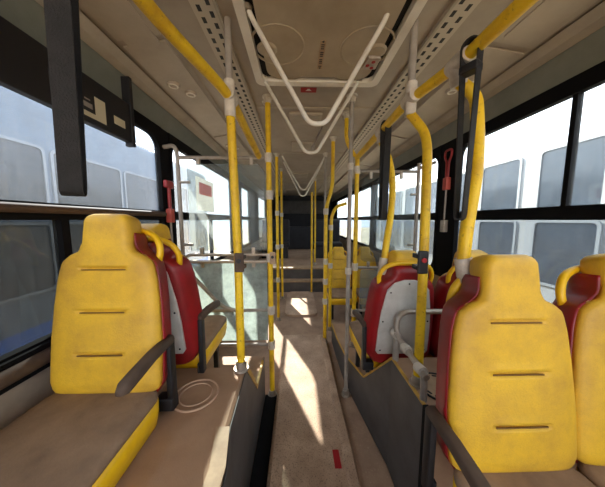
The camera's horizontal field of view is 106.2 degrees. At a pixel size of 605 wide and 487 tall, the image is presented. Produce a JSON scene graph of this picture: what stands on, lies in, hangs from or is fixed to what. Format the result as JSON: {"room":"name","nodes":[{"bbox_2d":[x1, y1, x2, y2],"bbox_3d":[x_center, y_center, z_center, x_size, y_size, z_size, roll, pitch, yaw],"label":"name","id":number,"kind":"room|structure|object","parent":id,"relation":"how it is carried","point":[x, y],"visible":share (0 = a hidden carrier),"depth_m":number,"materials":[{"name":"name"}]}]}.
{"room":"vehicle interior","nodes":[
{"label":"vehicle interior","id":0,"kind":"room"},
{"bbox_2d":[0,239,261,429],"bbox_3d":[-1.152,0.748,3.267,0.050,1.080,11.600,0,6,-1],"label":"wall","id":1,"kind":"structure","parent":0,"point":[15,402],"depth_m":0.95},
{"bbox_2d":[0,346,50,390],"bbox_3d":[-1.005,0.566,-0.177,0.056,0.056,3.980,0,6,-1],"label":"trim","id":2,"kind":"structure","parent":1,"relation":"attached to","point":[14,373],"depth_m":0.82,"materials":[{"name":"plastic"}]},
{"bbox_2d":[0,340,50,395],"bbox_3d":[-1.030,0.570,-0.167,0.030,0.100,4.000,0,6,-1],"label":"trim","id":3,"kind":"structure","parent":1,"relation":"attached to","point":[41,347],"depth_m":0.85,"materials":[{"name":"black rubber"}]},
{"bbox_2d":[0,109,166,363],"bbox_3d":[-1.039,-0.061,-0.210,0.093,1.245,4.045,0,6,-1],"label":"window","id":4,"kind":"structure","parent":1,"relation":"in","point":[34,247],"depth_m":0.93,"materials":[{"name":"black glass"}]},
{"bbox_2d":[0,0,265,198],"bbox_3d":[-1.127,-1.184,3.068,0.100,0.315,11.600,0,6,-1],"label":"wall panel","id":5,"kind":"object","parent":1,"relation":"attached to","point":[28,16],"depth_m":1.24,"materials":[{"name":"plastic"}]},
{"bbox_2d":[154,128,173,242],"bbox_3d":[-1.118,-0.274,1.853,0.056,1.245,0.105,0,6,-1],"label":"trim","id":6,"kind":"structure","parent":1,"relation":"attached to","point":[166,160],"depth_m":1.82,"materials":[{"name":"black plastic"}]},
{"bbox_2d":[163,180,174,241],"bbox_3d":[-1.060,-0.184,1.826,0.044,0.630,0.100,0,6,-1],"label":"hammer","id":7,"kind":"object","parent":1,"relation":"attached to","point":[170,218],"visible":0.95,"depth_m":1.80,"materials":[{"name":"red"}]},
{"bbox_2d":[168,133,233,272],"bbox_3d":[-1.133,-0.372,2.800,0.052,1.245,1.800,0,6,-1],"label":"window","id":8,"kind":"structure","parent":1,"relation":"in","point":[182,147],"depth_m":2.44,"materials":[{"name":"black glass"}]},
{"bbox_2d":[195,176,213,211],"bbox_3d":[-1.120,-0.553,2.631,0.006,0.360,0.500,0,6,-1],"label":"notice","id":9,"kind":"object","parent":8,"relation":"attached to","point":[204,188],"visible":1,"depth_m":2.59,"materials":[{"name":"paper"}]},
{"bbox_2d":[199,182,211,196],"bbox_3d":[-1.119,-0.618,2.624,0.002,0.130,0.360,0,6,-1],"label":"print","id":10,"kind":"object","parent":9,"relation":"attached to","point":[205,189],"depth_m":2.61},
{"bbox_2d":[228,180,241,248],"bbox_3d":[-1.170,-0.494,3.978,0.056,1.245,0.570,0,6,-1],"label":"trim","id":11,"kind":"structure","parent":1,"relation":"attached to","point":[238,180],"depth_m":4.13,"materials":[{"name":"black rubber"}]},
{"bbox_2d":[240,182,250,248],"bbox_3d":[-1.179,-0.566,4.674,0.052,1.245,0.830,0,6,-1],"label":"window","id":12,"kind":"structure","parent":1,"relation":"in","point":[243,186],"depth_m":4.77,"materials":[{"name":"black rubber"}]},
{"bbox_2d":[247,189,258,243],"bbox_3d":[-1.209,-0.663,5.609,0.056,1.245,1.050,0,6,-1],"label":"trim","id":13,"kind":"structure","parent":1,"relation":"attached to","point":[253,195],"depth_m":5.46,"materials":[{"name":"black plastic"}]},
{"bbox_2d":[258,194,265,239],"bbox_3d":[-1.233,-0.796,6.902,0.052,1.245,1.550,0,6,-1],"label":"window","id":14,"kind":"structure","parent":1,"relation":"in","point":[259,196],"depth_m":6.67,"materials":[{"name":"black rubber"}]},
{"bbox_2d":[272,196,331,225],"bbox_3d":[-0.054,-0.670,9.010,2.530,2.560,0.060,0,6,-1],"label":"wall","id":15,"kind":"structure","parent":0,"point":[294,219],"depth_m":8.93,"materials":[{"name":"plastic"}]},
{"bbox_2d":[0,16,51,108],"bbox_3d":[-1.000,-0.629,0.800,0.048,0.225,0.161,0,6,-1],"label":"sign","id":16,"kind":"object","parent":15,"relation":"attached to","point":[24,68],"depth_m":0.80,"materials":[{"name":"black plastic"}]},
{"bbox_2d":[82,72,135,146],"bbox_3d":[-1.009,-0.736,1.168,0.048,0.399,0.332,0,6,-1],"label":"sign","id":17,"kind":"object","parent":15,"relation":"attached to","point":[104,111],"depth_m":1.18,"materials":[{"name":"black plastic"}]},
{"bbox_2d":[83,100,92,109],"bbox_3d":[-0.990,-0.640,1.049,0.001,0.022,0.045,0,6,-1],"label":"print","id":18,"kind":"object","parent":17,"relation":"attached to","point":[88,104],"depth_m":1.05},
{"bbox_2d":[35,0,265,193],"bbox_3d":[-1.037,-1.187,3.070,0.080,0.060,11.600,0,6,-1],"label":"trim","id":19,"kind":"structure","parent":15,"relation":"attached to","point":[90,34],"depth_m":1.37,"materials":[{"name":"plastic"}]},
{"bbox_2d":[188,0,287,195],"bbox_3d":[-0.487,-1.266,3.075,0.110,0.011,11.580,0,6,-1],"label":"trim","id":20,"kind":"structure","parent":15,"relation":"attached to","point":[204,10],"depth_m":1.29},
{"bbox_2d":[279,201,323,213],"bbox_3d":[-0.053,-1.420,8.876,1.830,0.500,0.048,0,6,-1],"label":"blind","id":21,"kind":"object","parent":15,"relation":"attached to","point":[289,207],"visible":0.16,"depth_m":8.85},
{"bbox_2d":[316,0,481,195],"bbox_3d":[0.662,-1.269,3.103,0.110,0.011,11.580,0,6,-1],"label":"trim","id":22,"kind":"structure","parent":15,"relation":"attached to","point":[462,9],"depth_m":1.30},
{"bbox_2d":[331,26,604,201],"bbox_3d":[1.302,-1.190,3.127,0.100,0.315,11.600,0,6,-1],"label":"wall panel","id":23,"kind":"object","parent":15,"relation":"attached to","point":[588,52],"depth_m":1.31,"materials":[{"name":"plastic"}]},
{"bbox_2d":[331,1,604,197],"bbox_3d":[1.212,-1.192,3.124,0.080,0.060,11.600,0,6,-1],"label":"trim","id":24,"kind":"structure","parent":15,"relation":"attached to","point":[593,20],"depth_m":1.25,"materials":[{"name":"plastic"}]},
{"bbox_2d":[212,292,394,486],"bbox_3d":[0.139,1.461,1.235,2.530,0.080,7.350,0,6,-1],"label":"floor","id":25,"kind":"structure","parent":0,"point":[311,325],"depth_m":3.21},
{"bbox_2d":[115,356,264,486],"bbox_3d":[-0.648,1.120,0.583,0.818,0.732,2.760,0,6,-1],"label":"platform","id":26,"kind":"object","parent":25,"relation":"on","point":[209,439],"visible":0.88,"depth_m":0.94,"materials":[{"name":"beige"}]},
{"bbox_2d":[0,214,177,486],"bbox_3d":[-0.757,0.322,0.747,0.460,0.842,0.633,0,6,-1],"label":"seat","id":27,"kind":"object","parent":26,"relation":"on","point":[113,344],"visible":1,"depth_m":0.86,"materials":[{"name":"yellow plastic"}]},
{"bbox_2d":[0,390,157,486],"bbox_3d":[-0.765,0.612,0.688,0.420,0.038,0.450,0,6,-1],"label":"cushion","id":28,"kind":"object","parent":27,"relation":"on","point":[70,438],"depth_m":0.70,"materials":[{"name":"fabric"}]},
{"bbox_2d":[92,398,158,486],"bbox_3d":[-0.765,0.686,0.696,0.420,0.109,0.450,0,6,-1],"label":"tub","id":29,"kind":"object","parent":27,"relation":"in","point":[111,473],"depth_m":0.73,"materials":[{"name":"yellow plastic"}]},
{"bbox_2d":[141,224,226,372],"bbox_3d":[-0.752,0.454,1.388,0.460,1.152,0.633,0,6,-1],"label":"seat","id":30,"kind":"object","parent":26,"relation":"on","point":[198,335],"visible":0.39,"depth_m":1.15,"materials":[{"name":"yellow plastic"}]},
{"bbox_2d":[176,320,226,367],"bbox_3d":[-0.765,0.645,1.496,0.420,0.109,0.450,0,6,-1],"label":"tub","id":31,"kind":"object","parent":30,"relation":"in","point":[214,343],"depth_m":1.39,"materials":[{"name":"yellow plastic"}]},
{"bbox_2d":[204,315,226,348],"bbox_3d":[-0.765,0.571,1.488,0.420,0.038,0.450,0,6,-1],"label":"cushion","id":32,"kind":"object","parent":30,"relation":"on","point":[214,324],"depth_m":1.52,"materials":[{"name":"fabric"}]},
{"bbox_2d":[162,144,267,346],"bbox_3d":[-0.672,0.103,1.825,0.826,1.762,0.129,0,6,-1],"label":"screen","id":33,"kind":"object","parent":26,"relation":"on","point":[227,309],"visible":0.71,"depth_m":1.88,"materials":[{"name":"glass"}]},
{"bbox_2d":[226,116,248,373],"bbox_3d":[-0.338,0.001,1.183,0.084,1.396,0.084,0,6,-1],"label":"pole","id":34,"kind":"object","parent":26,"relation":"on","point":[241,366],"visible":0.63,"depth_m":1.17,"materials":[{"name":"metal"}]},
{"bbox_2d":[234,253,245,271],"bbox_3d":[-0.329,0.098,1.196,0.052,0.100,0.067,0,6,-1],"label":"box","id":35,"kind":"object","parent":34,"relation":"attached to","point":[239,258],"visible":1,"depth_m":1.17,"materials":[{"name":"plastic"}]},
{"bbox_2d":[249,395,276,486],"bbox_3d":[-0.256,1.422,1.177,0.098,0.010,1.660,0,6,-1],"label":"channel","id":36,"kind":"object","parent":25,"relation":"on","point":[259,474],"visible":1,"depth_m":1.54,"materials":[{"name":"black rubber"}]},
{"bbox_2d":[262,94,276,396],"bbox_3d":[-0.269,0.102,1.885,0.087,2.490,0.084,0,6,-1],"label":"pole","id":37,"kind":"object","parent":25,"relation":"on","point":[267,98],"visible":0.95,"depth_m":1.85,"materials":[{"name":"metal"}]},
{"bbox_2d":[274,153,280,320],"bbox_3d":[-0.372,-0.053,3.384,0.084,2.490,0.084,0,6,-1],"label":"pole","id":38,"kind":"object","parent":25,"relation":"on","point":[275,154],"visible":1,"depth_m":3.36,"materials":[{"name":"metal"}]},
{"bbox_2d":[279,168,284,298],"bbox_3d":[-0.395,-0.153,4.349,0.084,2.490,0.084,0,6,-1],"label":"pole","id":39,"kind":"object","parent":25,"relation":"on","point":[280,169],"visible":1,"depth_m":4.32,"materials":[{"name":"metal"}]},
{"bbox_2d":[248,265,351,291],"bbox_3d":[0.044,0.779,5.081,2.430,0.485,0.458,0,6,-1],"label":"steps","id":40,"kind":"structure","parent":25,"relation":"on","point":[295,278],"depth_m":4.98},
{"bbox_2d":[285,291,316,316],"bbox_3d":[-0.035,1.095,4.235,0.530,0.030,1.200,0,6,-1],"label":"floor plate","id":41,"kind":"object","parent":25,"relation":"on","point":[298,303],"visible":0.95,"depth_m":4.08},
{"bbox_2d":[310,192,312,292],"bbox_3d":[0.188,0.019,4.632,0.084,2.090,0.084,0,6,-1],"label":"pole","id":42,"kind":"object","parent":41,"relation":"on","point":[311,192],"visible":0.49,"depth_m":4.61,"materials":[{"name":"metal"}]},
{"bbox_2d":[267,335,360,486],"bbox_3d":[0.069,1.415,0.957,0.527,0.068,4.010,0,6,-1],"label":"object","id":43,"kind":"structure","parent":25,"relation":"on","point":[311,446],"depth_m":1.65,"materials":[{"name":"beige"}]},
{"bbox_2d":[323,136,336,342],"bbox_3d":[0.316,0.013,2.744,0.159,2.490,0.084,0,6,-1],"label":"pole","id":44,"kind":"object","parent":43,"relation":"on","point":[333,138],"visible":0.91,"depth_m":2.71,"materials":[{"name":"metal"}]},
{"bbox_2d":[321,152,327,320],"bbox_3d":[0.329,-0.052,3.372,0.084,2.490,0.084,0,6,-1],"label":"pole","id":45,"kind":"object","parent":25,"relation":"on","point":[325,154],"visible":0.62,"depth_m":3.27,"materials":[{"name":"metal"}]},
{"bbox_2d":[327,202,346,330],"bbox_3d":[0.465,0.332,3.113,0.253,1.780,0.084,0,6,-1],"label":"pole","id":46,"kind":"object","parent":25,"relation":"on","point":[330,264],"visible":0.99,"depth_m":3.08,"materials":[{"name":"metal"}]},
{"bbox_2d":[327,247,356,319],"bbox_3d":[0.613,0.618,3.692,0.436,1.092,0.627,0,6,-1],"label":"seat","id":47,"kind":"object","parent":25,"relation":"on","point":[339,259],"visible":0.65,"depth_m":3.79,"materials":[{"name":"yellow plastic"}]},
{"bbox_2d":[327,293,356,304],"bbox_3d":[0.615,0.857,3.628,0.420,0.109,0.450,0,6,-1],"label":"seat cushion","id":48,"kind":"object","parent":47,"relation":"in","point":[336,300],"depth_m":3.40,"materials":[{"name":"yellow plastic"}]},
{"bbox_2d":[327,288,356,298],"bbox_3d":[0.615,0.783,3.621,0.420,0.038,0.450,0,6,-1],"label":"cushion","id":49,"kind":"object","parent":47,"relation":"on","point":[337,293],"depth_m":3.52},
{"bbox_2d":[331,362,393,486],"bbox_3d":[0.441,1.458,0.815,0.197,0.012,3.300,0,6,-1],"label":"ledge","id":50,"kind":"object","parent":25,"relation":"on","point":[372,470],"visible":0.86,"depth_m":1.53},
{"bbox_2d":[341,93,357,397],"bbox_3d":[0.380,0.097,1.870,0.084,2.478,0.084,0,6,-1],"label":"pole","id":51,"kind":"object","parent":50,"relation":"on","point":[345,393],"visible":0.91,"depth_m":1.85,"materials":[{"name":"metal"}]},
{"bbox_2d":[352,247,376,313],"bbox_3d":[1.058,0.616,3.703,0.436,1.092,0.627,0,6,-1],"label":"seat","id":52,"kind":"object","parent":25,"relation":"on","point":[364,276],"visible":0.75,"depth_m":3.81,"materials":[{"name":"yellow plastic"}]},
{"bbox_2d":[356,295,366,304],"bbox_3d":[1.060,0.856,3.639,0.420,0.109,0.450,0,6,-1],"label":"seat cushion","id":53,"kind":"object","parent":52,"relation":"in","point":[362,300],"depth_m":3.42,"materials":[{"name":"yellow plastic"}]},
{"bbox_2d":[356,288,368,297],"bbox_3d":[1.060,0.782,3.631,0.420,0.038,0.450,0,6,-1],"label":"cushion","id":54,"kind":"object","parent":52,"relation":"on","point":[360,292],"depth_m":3.57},
{"bbox_2d":[332,323,576,486],"bbox_3d":[0.860,0.979,1.957,0.942,0.730,1.850,0,6,-1],"label":"partition panel","id":55,"kind":"object","parent":25,"relation":"on","point":[392,410],"visible":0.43,"depth_m":1.32,"materials":[{"name":"grey plastic"}]},
{"bbox_2d":[349,159,359,347],"bbox_3d":[0.518,0.113,2.237,0.084,1.885,0.084,0,6,-1],"label":"pole","id":56,"kind":"object","parent":55,"relation":"on","point":[357,162],"visible":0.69,"depth_m":2.21,"materials":[{"name":"metal"}]},
{"bbox_2d":[357,161,435,311],"bbox_3d":[0.910,0.157,2.301,0.780,1.934,0.033,0,6,-1],"label":"screen","id":57,"kind":"object","parent":56,"relation":"attached to","point":[419,167],"visible":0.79,"depth_m":2.23,"materials":[{"name":"grey metal"}]},
{"bbox_2d":[349,250,433,371],"bbox_3d":[0.611,0.539,1.677,0.460,1.042,0.633,0,6,-1],"label":"seat","id":58,"kind":"object","parent":55,"relation":"on","point":[393,292],"visible":0.81,"depth_m":1.39,"materials":[{"name":"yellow plastic"}]},
{"bbox_2d":[349,321,361,347],"bbox_3d":[0.619,0.712,1.783,0.420,0.038,0.450,0,6,-1],"label":"cushion","id":59,"kind":"object","parent":58,"relation":"on","point":[355,327],"depth_m":1.82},
{"bbox_2d":[349,325,380,367],"bbox_3d":[0.619,0.786,1.791,0.420,0.109,0.450,0,6,-1],"label":"tub","id":60,"kind":"object","parent":58,"relation":"in","point":[354,339],"depth_m":1.73,"materials":[{"name":"yellow plastic"}]},
{"bbox_2d":[377,142,395,274],"bbox_3d":[0.538,-0.197,1.468,0.121,0.994,0.262,2,6,17],"label":"pole","id":61,"kind":"object","parent":58,"relation":"attached to","point":[383,260],"visible":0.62,"depth_m":1.46,"materials":[{"name":"yellow metal"}]},
{"bbox_2d":[406,112,431,390],"bbox_3d":[0.573,0.024,1.127,0.102,1.363,0.202,0,6,-1],"label":"pole","id":62,"kind":"object","parent":55,"relation":"on","point":[416,121],"visible":0.87,"depth_m":1.09,"materials":[{"name":"metal"}]},
{"bbox_2d":[412,251,428,273],"bbox_3d":[0.571,0.088,1.097,0.052,0.110,0.067,0,6,-1],"label":"box","id":63,"kind":"object","parent":62,"relation":"attached to","point":[422,257],"visible":1,"depth_m":1.07,"materials":[{"name":"black plastic"}]},
{"bbox_2d":[426,250,488,357],"bbox_3d":[1.051,0.538,1.687,0.436,1.042,0.627,0,6,-1],"label":"seat","id":64,"kind":"object","parent":55,"relation":"on","point":[445,281],"visible":0.2,"depth_m":1.44,"materials":[{"name":"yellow plastic"}]},
{"bbox_2d":[421,254,595,486],"bbox_3d":[0.674,0.767,0.632,0.485,1.424,0.633,0,6,-1],"label":"seat","id":65,"kind":"object","parent":25,"relation":"on","point":[504,413],"visible":1,"depth_m":0.73,"materials":[{"name":"yellow plastic"}]},
{"bbox_2d":[446,79,484,300],"bbox_3d":[0.636,-0.169,0.884,0.107,0.958,0.145,2,6,22],"label":"pole","id":66,"kind":"object","parent":65,"relation":"attached to","point":[463,258],"visible":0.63,"depth_m":0.85,"materials":[{"name":"yellow metal"}]},
{"bbox_2d":[454,468,595,486],"bbox_3d":[0.699,0.767,0.544,0.420,0.038,0.450,0,6,-1],"label":"cushion","id":67,"kind":"object","parent":65,"relation":"on","point":[508,477],"depth_m":0.71,"materials":[{"name":"fabric"}]},
{"bbox_2d":[552,254,604,486],"bbox_3d":[1.129,0.765,0.653,0.436,1.424,0.627,0,6,-1],"label":"seat","id":68,"kind":"object","parent":25,"relation":"on","point":[582,303],"visible":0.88,"depth_m":0.76,"materials":[{"name":"yellow plastic"}]},
{"bbox_2d":[577,461,604,486],"bbox_3d":[1.131,0.765,0.564,0.420,0.038,0.450,0,6,-1],"label":"cushion","id":69,"kind":"object","parent":68,"relation":"on","point":[594,471],"depth_m":0.74,"materials":[{"name":"fabric"}]},
{"bbox_2d":[256,249,351,265],"bbox_3d":[-0.007,0.367,7.152,2.530,0.080,3.850,0,6,-1],"label":"floor","id":70,"kind":"structure","parent":0,"point":[296,257],"depth_m":6.13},
{"bbox_2d":[260,219,289,257],"bbox_3d":[-0.777,-0.146,6.472,0.800,1.080,0.540,0,6,-1],"label":"seat","id":71,"kind":"object","parent":70,"relation":"on","point":[286,231],"visible":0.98,"depth_m":6.59,"materials":[{"name":"black plastic"}]},
{"bbox_2d":[260,241,288,246],"bbox_3d":[-0.776,0.023,6.444,0.800,0.130,0.450,0,6,-1],"label":"cushion","id":72,"kind":"object","parent":71,"relation":"on","point":[264,243],"depth_m":6.23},
{"bbox_2d":[288,226,313,248],"bbox_3d":[-0.044,-0.232,8.621,2.230,0.810,0.795,0,6,-1],"label":"engine cover","id":73,"kind":"object","parent":70,"relation":"on","point":[300,236],"visible":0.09,"depth_m":8.23,"materials":[{"name":"plastic"}]},
{"bbox_2d":[313,179,316,263],"bbox_3d":[0.299,-0.501,5.386,0.084,2.010,0.084,0,6,-1],"label":"pole","id":74,"kind":"object","parent":70,"relation":"on","point":[315,180],"visible":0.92,"depth_m":5.37,"materials":[{"name":"metal"}]},
{"bbox_2d":[313,219,341,257],"bbox_3d":[0.703,-0.150,6.508,0.800,1.080,0.540,0,6,-1],"label":"seat","id":75,"kind":"object","parent":70,"relation":"on","point":[319,222],"visible":0.71,"depth_m":6.62,"materials":[{"name":"black plastic"}]},
{"bbox_2d":[313,241,341,246],"bbox_3d":[0.704,0.019,6.480,0.800,0.130,0.450,0,6,-1],"label":"cushion","id":76,"kind":"object","parent":75,"relation":"on","point":[318,243],"depth_m":6.26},
{"bbox_2d":[79,0,604,195],"bbox_3d":[0.087,-1.262,3.090,2.330,0.165,11.600,0,6,-1],"label":"ceiling","id":77,"kind":"structure","parent":0,"point":[180,13],"depth_m":1.63,"materials":[{"name":"plastic"}]},
{"bbox_2d":[79,0,160,40],"bbox_3d":[-0.792,-0.957,0.505,0.215,0.042,1.240,0,6,-1],"label":"trim","id":78,"kind":"structure","parent":77,"relation":"attached to","point":[83,3],"depth_m":1.02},
{"bbox_2d":[84,0,159,48],"bbox_3d":[-0.802,-0.994,0.908,0.155,0.031,0.550,0,6,-1],"label":"duct cover","id":79,"kind":"object","parent":78,"relation":"attached to","point":[120,16],"visible":1,"depth_m":1.03,"materials":[{"name":"plastic"}]},
{"bbox_2d":[123,39,226,135],"bbox_3d":[-0.823,-1.089,1.778,0.215,0.042,1.240,0,6,-1],"label":"trim","id":80,"kind":"structure","parent":77,"relation":"attached to","point":[162,62],"depth_m":1.47,"materials":[{"name":"plastic"}]},
{"bbox_2d":[167,81,196,97],"bbox_3d":[-0.826,-1.055,1.560,0.084,0.028,0.218,3,6,25],"label":"air nozzle","id":81,"kind":"object","parent":80,"relation":"attached to","point":[172,84],"visible":1,"depth_m":1.51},
{"bbox_2d":[224,16,232,78],"bbox_3d":[-0.357,-0.922,1.093,0.034,0.290,0.034,0,6,-1],"label":"stanchion","id":82,"kind":"object","parent":77,"relation":"attached to","point":[227,20],"visible":0.82,"depth_m":1.08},
{"bbox_2d":[132,0,261,158],"bbox_3d":[-0.415,-0.638,0.565,0.121,0.198,2.480,0,6,3],"label":"rail","id":83,"kind":"object","parent":82,"relation":"attached to","point":[226,88],"visible":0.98,"depth_m":0.87,"materials":[{"name":"metal"}]},
{"bbox_2d":[43,0,87,196],"bbox_3d":[-0.445,-0.387,0.422,0.055,0.587,0.059,-3,7,-29],"label":"strap","id":84,"kind":"object","parent":83,"relation":"hanging from","point":[62,20],"visible":1,"depth_m":0.43,"materials":[{"name":"plastic"}]},
{"bbox_2d":[214,135,254,164],"bbox_3d":[-0.854,-1.220,3.051,0.215,0.042,1.240,0,6,-1],"label":"trim","id":85,"kind":"structure","parent":77,"relation":"attached to","point":[222,140],"depth_m":2.82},
{"bbox_2d":[243,163,265,178],"bbox_3d":[-0.885,-1.352,4.324,0.215,0.042,1.240,0,6,-1],"label":"trim","id":86,"kind":"structure","parent":77,"relation":"attached to","point":[254,170],"depth_m":4.18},
{"bbox_2d":[280,154,323,189],"bbox_3d":[0.017,-1.044,3.332,0.688,0.516,0.048,0,6,-1],"label":"loop","id":87,"kind":"object","parent":77,"relation":"hanging from","point":[280,154],"visible":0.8,"depth_m":3.33,"materials":[{"name":"metal"}]},
{"bbox_2d":[291,141,314,150],"bbox_3d":[0.006,-1.243,2.919,0.300,0.026,0.340,0,6,-1],"label":"recessed light","id":88,"kind":"object","parent":77,"relation":"in","point":[307,145],"visible":0.66,"depth_m":2.83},
{"bbox_2d":[293,144,312,150],"bbox_3d":[0.006,-1.233,2.920,0.260,0.004,0.300,0,6,-1],"label":"diffuser","id":89,"kind":"object","parent":88,"relation":"attached to","point":[296,147],"depth_m":2.91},
{"bbox_2d":[282,160,323,196],"bbox_3d":[0.009,-1.048,3.663,0.688,0.576,0.048,0,6,-1],"label":"loop","id":90,"kind":"object","parent":77,"relation":"hanging from","point":[282,160],"visible":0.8,"depth_m":3.66,"materials":[{"name":"metal"}]},
{"bbox_2d":[289,111,322,124],"bbox_3d":[0.026,-1.160,2.108,0.300,0.026,0.230,0,6,-1],"label":"recessed light","id":91,"kind":"object","parent":77,"relation":"in","point":[294,117],"visible":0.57,"depth_m":2.06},
{"bbox_2d":[291,115,319,123],"bbox_3d":[0.026,-1.149,2.109,0.260,0.004,0.190,0,6,-1],"label":"diffuser","id":92,"kind":"object","parent":91,"relation":"attached to","point":[295,119],"depth_m":2.08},
{"bbox_2d":[264,75,362,154],"bbox_3d":[0.061,-0.864,1.541,0.688,0.506,0.048,0,6,-1],"label":"loop","id":93,"kind":"object","parent":77,"relation":"hanging from","point":[304,150],"visible":0.91,"depth_m":1.53,"materials":[{"name":"metal"}]},
{"bbox_2d":[257,106,374,109],"bbox_3d":[0.116,-1.150,1.930,1.000,0.008,0.030,0,6,-1],"label":"trim","id":94,"kind":"structure","parent":77,"relation":"attached to","point":[258,107],"depth_m":1.93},
{"bbox_2d":[245,2,389,126],"bbox_3d":[0.073,-0.808,1.045,0.688,0.516,0.048,0,6,-1],"label":"loop","id":95,"kind":"object","parent":77,"relation":"hanging from","point":[248,7],"visible":0.95,"depth_m":1.04,"materials":[{"name":"metal"}]},
{"bbox_2d":[232,0,427,86],"bbox_3d":[0.110,-1.046,1.139,0.820,0.052,0.855,0,6,-1],"label":"roof hatch","id":96,"kind":"object","parent":77,"relation":"attached to","point":[315,43],"visible":0.93,"depth_m":1.15,"materials":[{"name":"beige"}]},
{"bbox_2d":[342,111,356,156],"bbox_3d":[0.425,-0.986,2.072,0.083,0.364,0.173,6,8,43],"label":"pole","id":97,"kind":"object","parent":77,"relation":"hanging from","point":[345,114],"visible":0.73,"depth_m":2.02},
{"bbox_2d":[343,164,369,179],"bbox_3d":[0.999,-1.356,4.369,0.215,0.042,1.240,0,6,-1],"label":"trim","id":98,"kind":"structure","parent":77,"relation":"attached to","point":[362,167],"depth_m":4.02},
{"bbox_2d":[360,136,407,165],"bbox_3d":[1.030,-1.225,3.096,0.215,0.042,1.240,0,6,-1],"label":"trim","id":99,"kind":"structure","parent":77,"relation":"attached to","point":[373,156],"depth_m":3.06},
{"bbox_2d":[408,19,417,80],"bbox_3d":[0.539,-0.929,1.109,0.036,0.280,0.036,0,6,-1],"label":"stanchion","id":100,"kind":"object","parent":77,"relation":"attached to","point":[413,39],"visible":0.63,"depth_m":1.10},
{"bbox_2d":[355,0,538,159],"bbox_3d":[0.597,-0.677,0.750,0.123,0.158,2.803,0,6,-4],"label":"rail","id":101,"kind":"object","parent":100,"relation":"attached to","point":[516,9],"visible":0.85,"depth_m":0.88,"materials":[{"name":"metal"}]},
{"bbox_2d":[378,120,391,219],"bbox_3d":[0.531,-0.466,1.473,0.044,0.629,0.059,-1,6,-13],"label":"strap","id":102,"kind":"object","parent":101,"relation":"hanging from","point":[385,136],"visible":0.79,"depth_m":1.47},
{"bbox_2d":[453,35,483,220],"bbox_3d":[0.596,-0.402,0.828,0.046,0.635,0.060,-4,7,-32],"label":"strap","id":103,"kind":"object","parent":101,"relation":"hanging from","point":[475,66],"visible":0.88,"depth_m":0.82,"materials":[{"name":"black plastic"}]},
{"bbox_2d":[391,46,523,137],"bbox_3d":[1.061,-1.093,1.824,0.215,0.042,1.240,0,6,-1],"label":"trim","id":104,"kind":"structure","parent":77,"relation":"attached to","point":[495,60],"depth_m":1.65,"materials":[{"name":"plastic"}]},
{"bbox_2d":[493,0,597,48],"bbox_3d":[1.092,-0.962,0.551,0.215,0.042,1.240,0,6,-1],"label":"trim","id":105,"kind":"structure","parent":77,"relation":"attached to","point":[500,38],"depth_m":1.05,"materials":[{"name":"plastic"}]},
{"bbox_2d":[504,0,590,44],"bbox_3d":[1.085,-0.988,0.850,0.155,0.031,0.600,0,6,-1],"label":"duct cover","id":106,"kind":"object","parent":105,"relation":"attached to","point":[549,14],"visible":1,"depth_m":1.02,"materials":[{"name":"plastic"}]},
{"bbox_2d":[339,237,439,288],"bbox_3d":[1.327,0.742,3.327,0.050,1.080,11.600,0,6,-1],"label":"wall","id":107,"kind":"structure","parent":0,"point":[377,255],"depth_m":4.21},
{"bbox_2d":[336,194,347,239],"bbox_3d":[1.222,-0.813,7.061,0.052,1.245,1.850,0,6,-1],"label":"window","id":108,"kind":"structure","parent":107,"relation":"in","point":[346,195],"depth_m":6.81,"materials":[{"name":"black rubber"}]},
{"bbox_2d":[351,181,371,247],"bbox_3d":[1.270,-0.610,5.097,0.052,1.245,1.800,0,6,-1],"label":"window","id":109,"kind":"structure","parent":107,"relation":"in","point":[368,185],"depth_m":4.47,"materials":[{"name":"black rubber"}]},
{"bbox_2d":[370,180,377,249],"bbox_3d":[1.302,-0.509,4.127,0.056,1.245,0.150,0,6,-1],"label":"trim","id":110,"kind":"structure","parent":107,"relation":"attached to","point":[373,182],"depth_m":4.13,"materials":[{"name":"black rubber"}]},
{"bbox_2d":[373,145,441,271],"bbox_3d":[1.318,-0.407,3.133,0.052,1.245,1.850,0,6,-1],"label":"window","id":111,"kind":"structure","parent":107,"relation":"in","point":[436,153],"depth_m":2.58,"materials":[{"name":"black rubber"}]},
{"bbox_2d":[434,138,455,275],"bbox_3d":[1.351,-0.300,2.104,0.056,1.245,0.220,0,6,-1],"label":"trim","id":112,"kind":"structure","parent":107,"relation":"attached to","point":[443,239],"depth_m":2.11,"materials":[{"name":"black plastic"}]},
{"bbox_2d":[440,148,452,231],"bbox_3d":[1.300,-0.473,2.054,0.044,0.740,0.109,0,6,-1],"label":"hammer","id":113,"kind":"object","parent":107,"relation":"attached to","point":[447,180],"visible":1,"depth_m":2.05,"materials":[{"name":"red"}]},
{"bbox_2d":[390,61,604,402],"bbox_3d":[0.988,0.066,-0.080,0.869,1.526,4.180,0,6,-1],"label":"window","id":114,"kind":"structure","parent":107,"relation":"in","point":[575,87],"depth_m":1.18,"materials":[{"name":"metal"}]},
{"label":"outside","id":115,"kind":"structure","parent":0,"visible":0},
{"bbox_2d":[208,227,368,259],"bbox_3d":[-0.364,0.448,15.122,80.000,0.100,90.000,0,6,-1],"label":"ground","id":116,"kind":"structure","parent":115,"point":[221,236],"depth_m":27.04,"materials":[{"name":"white"}]},
{"bbox_2d":[0,86,208,266],"bbox_3d":[-4.998,-0.298,3.367,2.470,3.800,12.000,0,6,-1],"label":"bus","id":117,"kind":"object","parent":116,"relation":"on","point":[119,175],"visible":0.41,"depth_m":4.04,"materials":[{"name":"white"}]},
{"bbox_2d":[369,124,604,302],"bbox_3d":[5.086,-0.229,5.380,2.470,3.250,14.500,0,6,-1],"label":"bus","id":118,"kind":"object","parent":116,"relation":"on","point":[531,177],"visible":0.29,"depth_m":3.77,"materials":[{"name":"grey"}]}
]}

